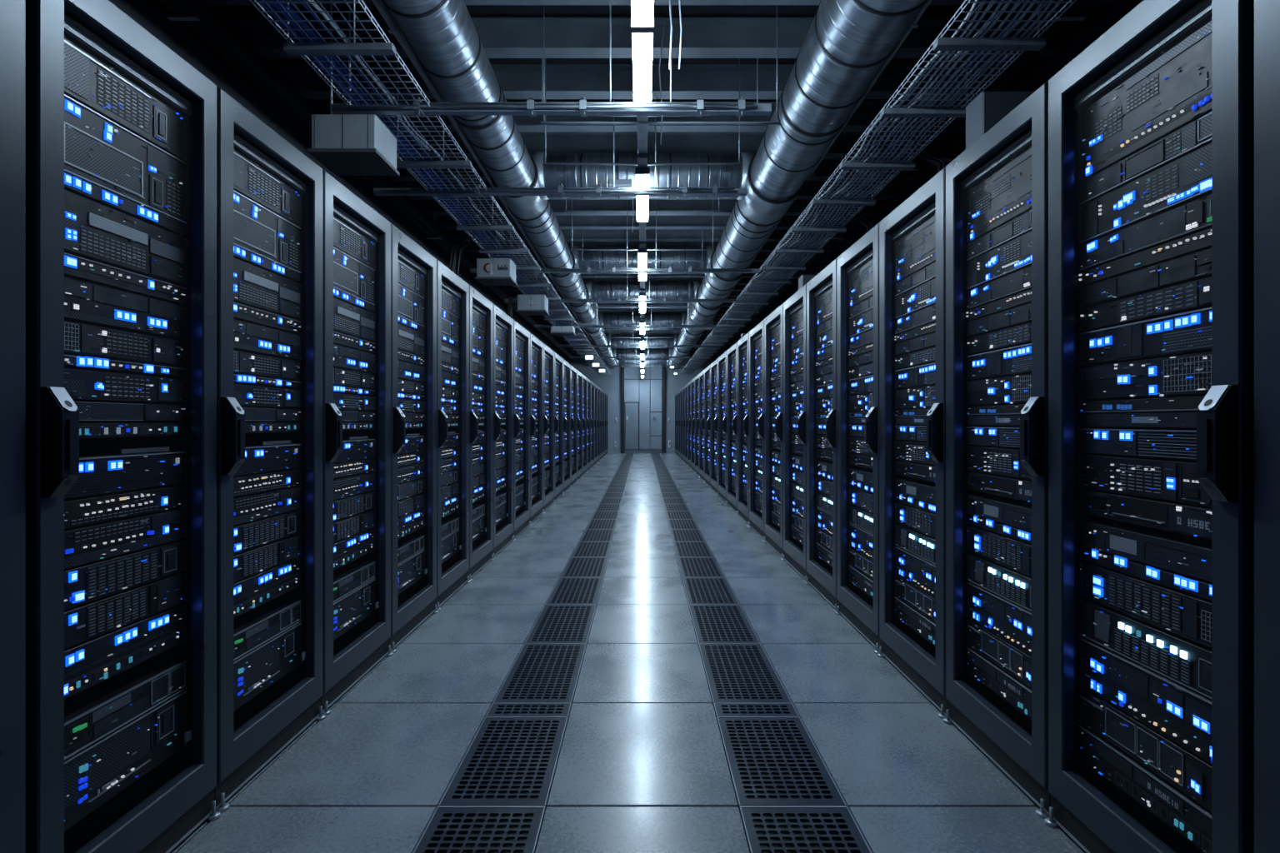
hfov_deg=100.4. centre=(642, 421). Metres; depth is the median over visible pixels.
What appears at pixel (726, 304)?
ceiling beam
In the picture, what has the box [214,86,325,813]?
tall cabinet
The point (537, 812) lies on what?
floor panel
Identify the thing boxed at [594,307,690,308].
conduit pipe
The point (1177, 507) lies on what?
light
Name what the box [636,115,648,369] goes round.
channel
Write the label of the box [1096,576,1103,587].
light
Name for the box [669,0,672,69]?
wire
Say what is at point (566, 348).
ceiling beam
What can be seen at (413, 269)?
tall cabinet
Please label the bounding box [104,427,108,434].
socket
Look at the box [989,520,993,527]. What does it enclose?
light
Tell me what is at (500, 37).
ceiling beam
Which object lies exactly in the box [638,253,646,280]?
diffuser
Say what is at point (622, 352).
duct
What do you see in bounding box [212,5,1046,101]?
ceiling
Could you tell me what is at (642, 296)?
lamp
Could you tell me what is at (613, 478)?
floor panel
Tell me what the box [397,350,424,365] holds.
switch
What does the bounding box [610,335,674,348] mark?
duct
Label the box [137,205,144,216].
light
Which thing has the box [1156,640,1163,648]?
light
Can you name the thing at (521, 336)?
tall cabinet
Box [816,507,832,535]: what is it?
switch
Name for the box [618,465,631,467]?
floor panel
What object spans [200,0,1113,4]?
ceiling beam
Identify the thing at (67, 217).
light
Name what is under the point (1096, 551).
light
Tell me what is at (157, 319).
light
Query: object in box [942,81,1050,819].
tall cabinet
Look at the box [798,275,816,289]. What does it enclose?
box
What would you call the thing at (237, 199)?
light
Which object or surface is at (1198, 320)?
light
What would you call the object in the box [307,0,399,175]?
box
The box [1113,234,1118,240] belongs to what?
light
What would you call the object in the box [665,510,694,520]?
floor panel
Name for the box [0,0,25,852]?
tall cabinet
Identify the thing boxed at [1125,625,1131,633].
light
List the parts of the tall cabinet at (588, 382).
mounting rail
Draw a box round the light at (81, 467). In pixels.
[79,462,84,472]
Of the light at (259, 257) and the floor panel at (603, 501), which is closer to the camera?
the light at (259, 257)
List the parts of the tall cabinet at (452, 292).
door handle, latch plate, panel, patch panel, mounting rail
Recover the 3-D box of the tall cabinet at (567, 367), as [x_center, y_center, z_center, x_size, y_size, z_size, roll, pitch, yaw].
[-1.769,0.087,9.190,1.052,2.226,0.914,0,0,0]
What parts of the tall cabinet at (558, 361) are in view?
door handle, panel, mounting rail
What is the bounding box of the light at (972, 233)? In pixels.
[970,232,974,239]
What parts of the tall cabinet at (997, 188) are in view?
mounting rail, panel, patch panel, pivot plate, latch plate, door handle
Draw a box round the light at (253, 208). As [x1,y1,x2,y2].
[252,205,257,212]
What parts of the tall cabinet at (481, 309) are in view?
door handle, panel, mounting rail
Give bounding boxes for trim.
[620,365,624,453]
[620,450,666,453]
[661,365,665,453]
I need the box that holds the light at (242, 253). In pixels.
[240,249,244,257]
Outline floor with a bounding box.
[169,453,1086,852]
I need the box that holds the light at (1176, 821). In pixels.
[1174,819,1178,827]
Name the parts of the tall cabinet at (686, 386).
mounting rail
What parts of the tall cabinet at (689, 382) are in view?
mounting rail, panel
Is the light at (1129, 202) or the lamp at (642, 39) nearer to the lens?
the light at (1129, 202)
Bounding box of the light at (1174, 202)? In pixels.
[1170,195,1176,203]
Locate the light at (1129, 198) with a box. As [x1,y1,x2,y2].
[1127,190,1134,200]
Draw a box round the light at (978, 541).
[976,535,980,543]
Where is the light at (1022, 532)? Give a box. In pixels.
[1021,530,1025,539]
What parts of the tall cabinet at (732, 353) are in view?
mounting rail, panel, door handle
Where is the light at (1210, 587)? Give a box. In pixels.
[1209,585,1211,595]
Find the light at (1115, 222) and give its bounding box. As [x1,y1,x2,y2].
[1113,217,1120,229]
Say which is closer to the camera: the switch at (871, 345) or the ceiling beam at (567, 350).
the switch at (871, 345)
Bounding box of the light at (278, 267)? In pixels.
[276,265,280,272]
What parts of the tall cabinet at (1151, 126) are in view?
mounting rail, panel, patch panel, pivot plate, latch plate, door handle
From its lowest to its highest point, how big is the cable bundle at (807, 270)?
0.753 m
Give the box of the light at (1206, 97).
[1204,95,1209,102]
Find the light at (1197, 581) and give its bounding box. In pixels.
[1188,579,1198,592]
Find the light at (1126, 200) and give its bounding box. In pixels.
[1123,194,1127,204]
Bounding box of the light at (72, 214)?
[70,213,76,220]
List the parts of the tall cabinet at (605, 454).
door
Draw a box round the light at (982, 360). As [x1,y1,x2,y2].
[980,359,984,365]
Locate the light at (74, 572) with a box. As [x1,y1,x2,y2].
[68,570,77,583]
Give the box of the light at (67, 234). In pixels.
[65,233,70,239]
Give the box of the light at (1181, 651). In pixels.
[1180,650,1187,659]
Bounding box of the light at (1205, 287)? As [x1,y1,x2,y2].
[1203,285,1209,291]
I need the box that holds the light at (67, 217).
[65,211,70,219]
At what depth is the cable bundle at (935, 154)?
3.50 m
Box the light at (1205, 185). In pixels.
[1203,177,1211,189]
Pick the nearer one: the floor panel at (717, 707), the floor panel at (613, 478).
the floor panel at (717, 707)
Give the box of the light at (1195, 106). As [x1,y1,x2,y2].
[1191,104,1197,110]
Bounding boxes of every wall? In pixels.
[109,0,569,364]
[570,356,714,453]
[715,0,1143,359]
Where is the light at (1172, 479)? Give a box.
[1170,477,1174,484]
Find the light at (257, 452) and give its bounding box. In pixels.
[255,450,259,457]
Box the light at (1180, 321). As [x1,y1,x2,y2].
[1175,316,1183,328]
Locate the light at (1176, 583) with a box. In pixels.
[1174,575,1183,586]
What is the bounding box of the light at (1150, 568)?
[1145,565,1153,577]
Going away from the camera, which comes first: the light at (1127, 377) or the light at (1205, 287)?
the light at (1205, 287)
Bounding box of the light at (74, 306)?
[73,304,79,309]
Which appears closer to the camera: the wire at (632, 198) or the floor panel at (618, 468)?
the wire at (632, 198)
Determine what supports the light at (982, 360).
attached to the tall cabinet at (997, 188)
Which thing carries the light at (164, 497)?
on the tall cabinet at (121, 129)
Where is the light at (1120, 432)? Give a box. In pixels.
[1119,431,1125,440]
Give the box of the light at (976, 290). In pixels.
[973,288,977,294]
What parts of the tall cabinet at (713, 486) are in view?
mounting rail, panel, door handle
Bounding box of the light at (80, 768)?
[79,765,84,773]
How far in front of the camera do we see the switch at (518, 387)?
5.83 m
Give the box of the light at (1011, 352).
[1007,350,1012,358]
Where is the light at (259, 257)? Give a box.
[256,255,260,264]
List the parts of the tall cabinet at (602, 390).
mounting rail, door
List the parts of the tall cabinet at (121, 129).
door handle, latch plate, pivot plate, panel, patch panel, mounting rail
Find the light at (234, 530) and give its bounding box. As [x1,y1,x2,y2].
[233,528,237,536]
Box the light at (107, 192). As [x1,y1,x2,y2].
[102,190,109,202]
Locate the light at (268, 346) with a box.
[267,341,271,349]
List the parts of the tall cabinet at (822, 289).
mounting rail, patch panel, panel, door handle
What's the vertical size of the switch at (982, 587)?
0.141 m
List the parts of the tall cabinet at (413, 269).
door handle, pivot plate, latch plate, panel, patch panel, mounting rail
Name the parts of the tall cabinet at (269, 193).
door handle, pivot plate, latch plate, panel, patch panel, mounting rail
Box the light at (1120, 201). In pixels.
[1118,199,1125,209]
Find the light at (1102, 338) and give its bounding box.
[1097,337,1104,347]
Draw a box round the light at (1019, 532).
[1017,530,1021,537]
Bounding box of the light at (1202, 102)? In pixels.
[1198,100,1204,106]
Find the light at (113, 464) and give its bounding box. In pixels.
[108,460,115,470]
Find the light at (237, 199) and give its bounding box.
[235,194,239,203]
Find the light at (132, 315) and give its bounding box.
[129,312,136,322]
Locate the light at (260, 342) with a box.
[258,340,263,347]
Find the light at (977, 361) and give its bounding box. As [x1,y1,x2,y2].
[976,360,980,366]
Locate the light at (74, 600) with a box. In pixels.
[72,590,81,603]
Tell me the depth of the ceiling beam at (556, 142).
4.93 m
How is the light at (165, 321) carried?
on the tall cabinet at (121, 129)
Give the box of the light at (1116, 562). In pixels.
[1114,555,1119,565]
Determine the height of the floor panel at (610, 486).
0.031 m
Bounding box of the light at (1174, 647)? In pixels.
[1170,645,1177,654]
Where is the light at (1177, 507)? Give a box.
[1175,506,1181,511]
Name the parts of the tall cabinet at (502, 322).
door handle, panel, mounting rail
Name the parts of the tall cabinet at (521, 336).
door handle, panel, mounting rail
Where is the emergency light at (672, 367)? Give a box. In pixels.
[670,348,674,369]
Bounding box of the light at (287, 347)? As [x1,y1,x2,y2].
[285,345,289,352]
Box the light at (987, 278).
[985,273,989,280]
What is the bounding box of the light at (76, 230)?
[71,229,77,235]
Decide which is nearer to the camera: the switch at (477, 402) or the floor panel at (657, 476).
the switch at (477, 402)
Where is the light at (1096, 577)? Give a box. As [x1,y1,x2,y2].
[1093,575,1098,584]
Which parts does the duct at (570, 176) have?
access plate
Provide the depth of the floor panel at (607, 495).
8.68 m
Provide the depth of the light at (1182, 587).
1.25 m
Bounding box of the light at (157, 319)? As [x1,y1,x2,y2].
[154,318,160,327]
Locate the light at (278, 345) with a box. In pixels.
[277,344,282,351]
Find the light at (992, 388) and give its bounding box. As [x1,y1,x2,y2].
[990,387,994,394]
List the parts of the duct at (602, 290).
access plate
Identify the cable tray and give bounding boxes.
[249,0,610,374]
[679,0,1076,374]
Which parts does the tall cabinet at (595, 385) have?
mounting rail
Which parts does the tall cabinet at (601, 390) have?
mounting rail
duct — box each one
[381,0,618,369]
[543,152,742,199]
[578,246,706,274]
[591,281,694,303]
[603,313,682,330]
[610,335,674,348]
[615,348,669,359]
[618,360,666,364]
[666,0,927,370]
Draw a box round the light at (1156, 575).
[1151,568,1159,579]
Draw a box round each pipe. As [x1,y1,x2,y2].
[371,0,605,363]
[540,5,780,124]
[541,58,758,116]
[542,58,742,164]
[564,198,720,212]
[570,199,714,250]
[580,229,704,260]
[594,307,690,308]
[609,337,675,338]
[685,0,931,359]
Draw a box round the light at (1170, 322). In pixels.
[1164,320,1173,330]
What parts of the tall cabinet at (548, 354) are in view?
door handle, panel, mounting rail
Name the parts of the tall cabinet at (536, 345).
door handle, panel, mounting rail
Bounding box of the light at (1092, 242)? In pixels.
[1090,240,1097,249]
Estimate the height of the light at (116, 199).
0.024 m
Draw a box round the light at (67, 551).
[65,549,70,554]
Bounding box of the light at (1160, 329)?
[1155,321,1163,332]
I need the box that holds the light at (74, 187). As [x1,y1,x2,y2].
[72,176,81,189]
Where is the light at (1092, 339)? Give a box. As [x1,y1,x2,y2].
[1090,338,1096,348]
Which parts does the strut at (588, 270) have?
hanger rod, hanger rod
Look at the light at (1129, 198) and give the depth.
1.39 m
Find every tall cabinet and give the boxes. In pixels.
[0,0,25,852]
[25,0,220,852]
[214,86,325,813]
[320,170,393,715]
[389,223,438,653]
[435,259,470,611]
[467,285,494,581]
[491,304,514,559]
[512,320,530,540]
[529,333,544,525]
[542,343,554,513]
[553,352,564,503]
[562,359,571,494]
[570,365,577,487]
[576,370,583,480]
[581,375,587,476]
[586,377,590,471]
[590,380,594,468]
[594,384,597,465]
[596,386,599,462]
[599,388,602,460]
[601,390,604,457]
[604,391,606,455]
[605,393,608,454]
[675,393,676,454]
[676,391,678,455]
[678,390,680,457]
[680,388,682,459]
[681,385,685,463]
[685,384,688,464]
[687,381,691,468]
[690,377,694,472]
[694,374,699,477]
[699,370,704,482]
[704,364,710,488]
[710,359,718,495]
[717,350,727,504]
[725,341,738,514]
[736,332,749,525]
[747,320,764,541]
[763,303,784,559]
[781,284,808,583]
[805,258,838,612]
[835,222,880,654]
[876,167,947,719]
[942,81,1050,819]
[1044,0,1254,852]
[1254,0,1279,852]
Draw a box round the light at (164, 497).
[161,496,168,505]
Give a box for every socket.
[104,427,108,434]
[116,427,120,434]
[133,427,137,434]
[175,457,179,464]
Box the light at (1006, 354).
[1003,351,1007,359]
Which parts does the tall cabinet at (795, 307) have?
mounting rail, panel, door handle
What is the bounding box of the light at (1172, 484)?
[1170,483,1174,489]
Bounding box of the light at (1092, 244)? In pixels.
[1086,243,1093,252]
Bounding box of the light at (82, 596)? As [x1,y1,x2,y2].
[77,590,84,602]
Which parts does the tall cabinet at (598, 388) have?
mounting rail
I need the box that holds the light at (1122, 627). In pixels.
[1118,622,1124,629]
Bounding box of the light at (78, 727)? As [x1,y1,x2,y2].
[72,725,81,733]
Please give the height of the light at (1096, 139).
0.014 m
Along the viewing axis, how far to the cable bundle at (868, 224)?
4.62 m
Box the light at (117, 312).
[114,309,122,319]
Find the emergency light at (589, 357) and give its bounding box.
[585,352,593,359]
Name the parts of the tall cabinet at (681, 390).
mounting rail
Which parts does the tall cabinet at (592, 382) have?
mounting rail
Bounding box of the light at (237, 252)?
[234,245,239,254]
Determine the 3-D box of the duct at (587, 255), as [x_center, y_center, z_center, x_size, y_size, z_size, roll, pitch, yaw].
[0.003,-2.265,7.500,1.766,0.370,0.370,0,0,0]
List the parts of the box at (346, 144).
hanger rod, hanger rod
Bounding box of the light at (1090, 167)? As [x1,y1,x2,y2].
[1085,165,1092,176]
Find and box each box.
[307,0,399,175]
[475,258,517,285]
[516,295,549,315]
[550,320,575,335]
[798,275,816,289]
[965,91,1034,149]
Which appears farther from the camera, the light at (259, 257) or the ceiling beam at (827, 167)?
the ceiling beam at (827, 167)
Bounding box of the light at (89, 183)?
[82,180,91,194]
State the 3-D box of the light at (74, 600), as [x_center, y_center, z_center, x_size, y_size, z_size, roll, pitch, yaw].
[-1.351,0.420,1.276,0.006,0.024,0.018,0,0,0]
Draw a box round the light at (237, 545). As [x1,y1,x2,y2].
[234,544,239,551]
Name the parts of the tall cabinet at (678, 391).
door, mounting rail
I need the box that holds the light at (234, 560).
[233,559,237,567]
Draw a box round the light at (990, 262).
[988,260,992,267]
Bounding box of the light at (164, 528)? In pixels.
[162,525,169,534]
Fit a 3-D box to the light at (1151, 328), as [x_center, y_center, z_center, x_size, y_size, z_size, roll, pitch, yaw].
[1.271,-0.232,1.335,0.006,0.024,0.019,0,0,0]
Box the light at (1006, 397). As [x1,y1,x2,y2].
[1005,395,1009,402]
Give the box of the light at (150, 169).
[148,165,153,171]
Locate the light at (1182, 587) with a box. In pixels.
[1180,577,1189,589]
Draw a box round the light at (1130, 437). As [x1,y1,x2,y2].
[1125,431,1133,440]
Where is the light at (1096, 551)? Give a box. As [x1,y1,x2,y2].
[1091,549,1098,559]
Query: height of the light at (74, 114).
0.024 m
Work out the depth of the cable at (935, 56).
2.94 m
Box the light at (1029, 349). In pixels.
[1025,345,1031,354]
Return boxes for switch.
[64,252,186,304]
[64,354,186,377]
[64,603,186,699]
[233,301,300,334]
[233,374,300,388]
[233,557,301,618]
[333,330,374,353]
[333,385,374,395]
[333,528,375,569]
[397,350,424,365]
[397,393,424,400]
[397,509,424,539]
[441,363,458,374]
[441,398,459,404]
[441,495,459,518]
[472,372,484,380]
[472,401,484,406]
[472,485,484,503]
[495,379,505,386]
[495,404,505,408]
[495,475,506,492]
[515,385,523,391]
[515,469,524,482]
[531,389,536,394]
[531,463,537,474]
[545,459,549,468]
[555,455,559,463]
[721,460,725,470]
[731,465,735,477]
[742,470,747,484]
[755,380,762,386]
[755,477,762,493]
[771,375,780,381]
[771,485,780,504]
[791,366,803,374]
[791,495,803,518]
[815,357,832,367]
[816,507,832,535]
[849,343,873,357]
[849,523,873,559]
[895,322,935,343]
[895,545,935,598]
[966,290,1031,320]
[966,581,1031,655]
[1078,227,1211,285]
[1079,636,1211,764]
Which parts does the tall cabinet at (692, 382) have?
mounting rail, panel, door handle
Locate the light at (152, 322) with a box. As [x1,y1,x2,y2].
[147,316,154,326]
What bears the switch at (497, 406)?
attached to the tall cabinet at (502, 322)
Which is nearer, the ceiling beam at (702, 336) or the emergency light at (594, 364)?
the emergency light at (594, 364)
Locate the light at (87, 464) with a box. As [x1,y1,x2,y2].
[85,461,94,472]
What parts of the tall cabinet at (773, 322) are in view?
mounting rail, panel, door handle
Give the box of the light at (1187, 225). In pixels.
[1185,224,1191,229]
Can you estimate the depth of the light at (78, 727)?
1.27 m
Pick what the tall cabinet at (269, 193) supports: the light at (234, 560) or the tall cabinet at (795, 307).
the light at (234, 560)
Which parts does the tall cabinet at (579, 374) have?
door handle, panel, mounting rail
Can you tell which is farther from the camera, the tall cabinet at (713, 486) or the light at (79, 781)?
the tall cabinet at (713, 486)
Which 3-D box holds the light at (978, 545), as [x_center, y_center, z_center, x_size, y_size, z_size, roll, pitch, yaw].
[1.271,0.474,2.021,0.006,0.024,0.019,0,0,0]
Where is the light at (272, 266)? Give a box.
[271,263,276,270]
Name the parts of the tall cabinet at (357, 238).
door handle, pivot plate, latch plate, panel, patch panel, mounting rail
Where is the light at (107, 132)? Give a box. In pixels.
[104,130,111,142]
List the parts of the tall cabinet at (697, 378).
mounting rail, door, panel, door handle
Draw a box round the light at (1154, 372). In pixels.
[1148,365,1156,376]
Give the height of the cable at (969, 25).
0.016 m
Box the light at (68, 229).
[65,227,70,234]
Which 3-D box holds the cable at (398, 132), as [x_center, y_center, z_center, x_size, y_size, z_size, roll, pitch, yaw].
[-1.475,-1.760,10.225,0.033,0.012,18.450,0,0,0]
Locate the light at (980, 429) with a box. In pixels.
[979,428,983,434]
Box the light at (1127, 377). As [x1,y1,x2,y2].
[1122,375,1129,384]
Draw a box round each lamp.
[630,0,654,29]
[630,30,654,102]
[635,167,649,222]
[637,248,647,281]
[639,293,645,313]
[640,320,644,334]
[640,339,644,349]
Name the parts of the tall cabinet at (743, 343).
mounting rail, panel, door handle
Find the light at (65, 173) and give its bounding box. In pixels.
[64,172,71,185]
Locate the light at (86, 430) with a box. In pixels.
[85,429,89,434]
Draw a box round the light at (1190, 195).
[1186,189,1193,196]
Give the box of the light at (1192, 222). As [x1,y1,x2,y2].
[1191,221,1197,228]
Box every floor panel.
[413,805,545,852]
[438,716,568,808]
[485,702,571,718]
[493,643,586,704]
[525,605,596,644]
[545,577,603,604]
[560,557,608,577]
[570,541,612,557]
[579,529,614,541]
[585,519,617,530]
[590,510,619,520]
[595,504,621,510]
[599,498,623,504]
[601,492,624,498]
[605,488,625,493]
[607,484,626,488]
[609,480,627,484]
[610,477,628,480]
[613,475,629,477]
[614,472,629,474]
[615,470,629,472]
[616,467,630,469]
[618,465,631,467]
[653,465,666,467]
[654,467,668,469]
[655,470,669,472]
[655,472,670,474]
[655,475,671,477]
[656,477,674,480]
[657,480,675,484]
[658,484,677,488]
[659,488,679,493]
[660,492,683,498]
[661,498,685,504]
[663,504,689,510]
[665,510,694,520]
[667,519,699,530]
[670,529,705,541]
[672,541,714,557]
[676,557,724,577]
[681,577,739,604]
[688,605,759,644]
[698,643,791,704]
[713,702,799,718]
[716,716,846,808]
[739,805,871,852]
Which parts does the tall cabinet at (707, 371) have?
mounting rail, panel, door handle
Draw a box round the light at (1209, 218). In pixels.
[1206,216,1211,222]
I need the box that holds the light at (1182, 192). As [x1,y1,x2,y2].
[1180,190,1186,199]
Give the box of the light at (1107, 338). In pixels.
[1105,335,1111,345]
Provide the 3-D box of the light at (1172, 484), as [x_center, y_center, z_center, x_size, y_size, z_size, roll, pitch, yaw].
[1.271,0.156,1.280,0.006,0.014,0.013,0,0,0]
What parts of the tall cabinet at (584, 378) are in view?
door handle, mounting rail, door, panel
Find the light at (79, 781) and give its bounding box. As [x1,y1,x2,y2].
[78,778,83,784]
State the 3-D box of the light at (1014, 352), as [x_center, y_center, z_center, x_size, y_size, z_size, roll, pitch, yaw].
[1.271,-0.233,1.822,0.006,0.024,0.019,0,0,0]
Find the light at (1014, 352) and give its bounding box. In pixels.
[1012,349,1017,357]
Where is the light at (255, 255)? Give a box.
[251,254,256,262]
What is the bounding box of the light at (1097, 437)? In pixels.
[1094,430,1100,439]
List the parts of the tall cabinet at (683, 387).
door, mounting rail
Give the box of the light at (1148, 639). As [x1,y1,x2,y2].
[1146,635,1153,643]
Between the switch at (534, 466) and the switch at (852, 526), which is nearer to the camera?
the switch at (852, 526)
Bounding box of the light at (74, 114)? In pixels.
[72,104,80,118]
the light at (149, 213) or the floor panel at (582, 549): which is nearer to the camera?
the light at (149, 213)
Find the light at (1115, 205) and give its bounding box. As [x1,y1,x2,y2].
[1113,203,1118,209]
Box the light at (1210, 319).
[1209,310,1211,321]
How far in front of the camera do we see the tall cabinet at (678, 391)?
17.99 m
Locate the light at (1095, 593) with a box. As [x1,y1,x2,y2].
[1093,585,1099,596]
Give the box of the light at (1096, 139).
[1092,137,1097,144]
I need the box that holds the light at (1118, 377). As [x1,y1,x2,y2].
[1117,375,1123,384]
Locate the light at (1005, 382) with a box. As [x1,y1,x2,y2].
[1004,381,1009,389]
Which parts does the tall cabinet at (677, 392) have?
mounting rail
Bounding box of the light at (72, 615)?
[68,613,77,625]
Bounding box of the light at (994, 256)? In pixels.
[993,255,997,262]
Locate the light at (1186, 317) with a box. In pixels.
[1181,315,1191,326]
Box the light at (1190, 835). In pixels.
[1187,831,1192,840]
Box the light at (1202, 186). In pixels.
[1200,179,1207,192]
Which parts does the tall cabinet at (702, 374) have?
mounting rail, panel, door handle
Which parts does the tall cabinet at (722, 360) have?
mounting rail, panel, door handle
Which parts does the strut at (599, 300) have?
hanger rod, hanger rod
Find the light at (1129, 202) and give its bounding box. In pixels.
[1126,199,1132,204]
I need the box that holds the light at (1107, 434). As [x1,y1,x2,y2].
[1101,430,1109,439]
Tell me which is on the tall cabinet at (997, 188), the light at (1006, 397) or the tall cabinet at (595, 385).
the light at (1006, 397)
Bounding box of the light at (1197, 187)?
[1194,184,1199,192]
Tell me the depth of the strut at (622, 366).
16.86 m
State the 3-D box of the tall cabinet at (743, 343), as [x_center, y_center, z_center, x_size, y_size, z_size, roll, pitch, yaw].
[1.689,0.087,6.470,1.052,2.226,0.735,0,0,0]
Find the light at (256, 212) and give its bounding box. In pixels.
[252,210,257,219]
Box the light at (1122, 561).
[1120,556,1127,567]
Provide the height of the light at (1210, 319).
0.024 m
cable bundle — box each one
[449,238,472,275]
[506,293,521,318]
[750,315,762,324]
[800,268,819,274]
[854,213,874,231]
[918,150,953,172]
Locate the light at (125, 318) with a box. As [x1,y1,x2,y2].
[122,310,129,321]
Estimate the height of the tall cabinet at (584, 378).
2.226 m
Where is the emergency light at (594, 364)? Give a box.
[592,362,599,367]
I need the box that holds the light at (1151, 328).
[1146,323,1154,334]
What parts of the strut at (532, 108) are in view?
hanger rod, hanger rod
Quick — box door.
[625,402,639,449]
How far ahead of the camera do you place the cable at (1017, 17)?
3.39 m
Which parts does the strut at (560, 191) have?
hanger rod, hanger rod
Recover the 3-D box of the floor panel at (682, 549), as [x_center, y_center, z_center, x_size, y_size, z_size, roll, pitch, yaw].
[0.470,1.214,5.020,0.336,0.031,0.606,0,0,0]
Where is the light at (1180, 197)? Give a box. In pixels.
[1175,192,1182,200]
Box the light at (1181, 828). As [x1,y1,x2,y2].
[1179,822,1184,830]
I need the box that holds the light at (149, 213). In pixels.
[145,208,151,219]
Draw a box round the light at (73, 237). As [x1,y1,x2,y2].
[71,235,77,240]
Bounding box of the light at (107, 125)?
[105,122,113,135]
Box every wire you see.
[631,198,634,232]
[658,20,665,144]
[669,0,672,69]
[678,0,681,69]
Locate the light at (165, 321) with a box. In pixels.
[160,319,167,329]
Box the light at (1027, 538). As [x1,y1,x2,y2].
[1025,532,1029,540]
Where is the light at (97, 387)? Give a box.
[95,383,100,389]
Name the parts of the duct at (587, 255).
access plate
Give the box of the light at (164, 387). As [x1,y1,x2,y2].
[161,383,167,392]
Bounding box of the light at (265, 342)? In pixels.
[263,340,267,348]
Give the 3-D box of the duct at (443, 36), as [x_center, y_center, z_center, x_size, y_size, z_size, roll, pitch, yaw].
[-1.103,-2.207,10.100,0.440,0.521,19.600,0,0,0]
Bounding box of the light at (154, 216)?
[151,211,158,222]
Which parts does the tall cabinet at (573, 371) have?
door handle, panel, mounting rail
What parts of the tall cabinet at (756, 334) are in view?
mounting rail, panel, door handle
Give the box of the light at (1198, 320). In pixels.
[1190,313,1199,324]
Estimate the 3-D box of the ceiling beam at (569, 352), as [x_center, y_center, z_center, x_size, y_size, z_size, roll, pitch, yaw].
[0.000,-2.560,19.200,5.500,0.200,0.100,0,0,0]
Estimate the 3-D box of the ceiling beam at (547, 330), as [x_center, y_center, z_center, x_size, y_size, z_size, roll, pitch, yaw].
[0.000,-2.560,14.600,5.500,0.200,0.100,0,0,0]
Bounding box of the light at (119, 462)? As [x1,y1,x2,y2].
[115,460,123,469]
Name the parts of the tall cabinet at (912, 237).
mounting rail, panel, patch panel, pivot plate, latch plate, door handle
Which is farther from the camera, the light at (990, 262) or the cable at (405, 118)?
the cable at (405, 118)
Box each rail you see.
[158,0,575,360]
[704,0,1093,360]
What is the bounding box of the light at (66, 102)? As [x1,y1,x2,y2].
[64,99,73,113]
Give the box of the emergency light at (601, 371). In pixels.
[599,366,605,373]
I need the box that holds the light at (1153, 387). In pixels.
[1148,385,1157,394]
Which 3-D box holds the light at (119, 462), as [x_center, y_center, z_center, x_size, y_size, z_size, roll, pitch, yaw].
[-1.351,0.112,1.379,0.006,0.024,0.018,0,0,0]
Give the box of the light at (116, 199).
[110,193,118,205]
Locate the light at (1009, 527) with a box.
[1006,526,1010,534]
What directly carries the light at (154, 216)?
on the tall cabinet at (121, 129)
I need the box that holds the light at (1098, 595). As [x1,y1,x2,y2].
[1096,586,1103,597]
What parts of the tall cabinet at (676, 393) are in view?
mounting rail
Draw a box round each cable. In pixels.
[257,0,582,355]
[264,0,588,361]
[268,0,589,361]
[272,0,590,362]
[278,0,591,362]
[280,0,585,354]
[287,0,586,354]
[298,0,593,361]
[307,0,430,151]
[393,96,504,239]
[691,0,978,359]
[693,0,986,359]
[693,0,1004,361]
[695,19,988,359]
[696,0,1012,359]
[698,0,1020,359]
[699,0,1029,359]
[699,0,1045,361]
[700,0,994,353]
[701,0,1061,361]
[702,0,1054,359]
[706,0,1036,353]
[714,17,1017,342]
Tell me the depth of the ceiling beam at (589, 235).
7.23 m
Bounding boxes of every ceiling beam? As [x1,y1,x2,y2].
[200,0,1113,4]
[225,17,1059,58]
[273,64,1011,99]
[311,101,965,131]
[385,158,916,180]
[391,180,894,199]
[392,131,942,158]
[410,200,876,215]
[426,215,860,229]
[440,229,846,241]
[454,241,834,252]
[465,252,823,261]
[475,261,813,269]
[500,285,789,290]
[505,290,783,296]
[515,270,804,278]
[515,278,796,284]
[515,296,777,301]
[531,315,757,319]
[535,319,754,322]
[539,322,749,325]
[545,325,746,329]
[545,329,743,332]
[548,301,771,306]
[549,306,766,311]
[549,332,739,334]
[551,311,762,315]
[551,335,736,337]
[555,337,734,339]
[557,340,731,342]
[560,342,729,344]
[565,346,724,348]
[565,348,723,349]
[567,350,720,351]
[569,351,719,353]
[571,353,717,354]
[573,355,715,356]
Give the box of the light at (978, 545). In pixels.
[976,543,980,550]
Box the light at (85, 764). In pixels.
[84,763,88,771]
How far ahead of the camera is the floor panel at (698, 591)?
3.75 m
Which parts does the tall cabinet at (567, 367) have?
door handle, panel, mounting rail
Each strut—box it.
[330,0,771,116]
[373,99,747,196]
[470,200,758,274]
[504,274,745,303]
[534,303,739,329]
[556,330,719,348]
[569,355,692,359]
[579,365,685,367]
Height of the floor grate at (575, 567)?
0.031 m
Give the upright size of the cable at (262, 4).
0.013 m
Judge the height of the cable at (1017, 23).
0.016 m
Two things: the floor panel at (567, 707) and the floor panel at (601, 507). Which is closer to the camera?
the floor panel at (567, 707)
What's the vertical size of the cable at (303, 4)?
0.012 m
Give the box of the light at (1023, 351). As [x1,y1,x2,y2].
[1021,347,1025,354]
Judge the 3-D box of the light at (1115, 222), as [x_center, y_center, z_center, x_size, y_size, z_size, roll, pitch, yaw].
[1.271,-0.532,1.430,0.006,0.024,0.019,0,0,0]
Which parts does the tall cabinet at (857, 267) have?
mounting rail, patch panel, panel, pivot plate, latch plate, door handle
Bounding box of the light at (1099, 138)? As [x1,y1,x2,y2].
[1097,134,1102,141]

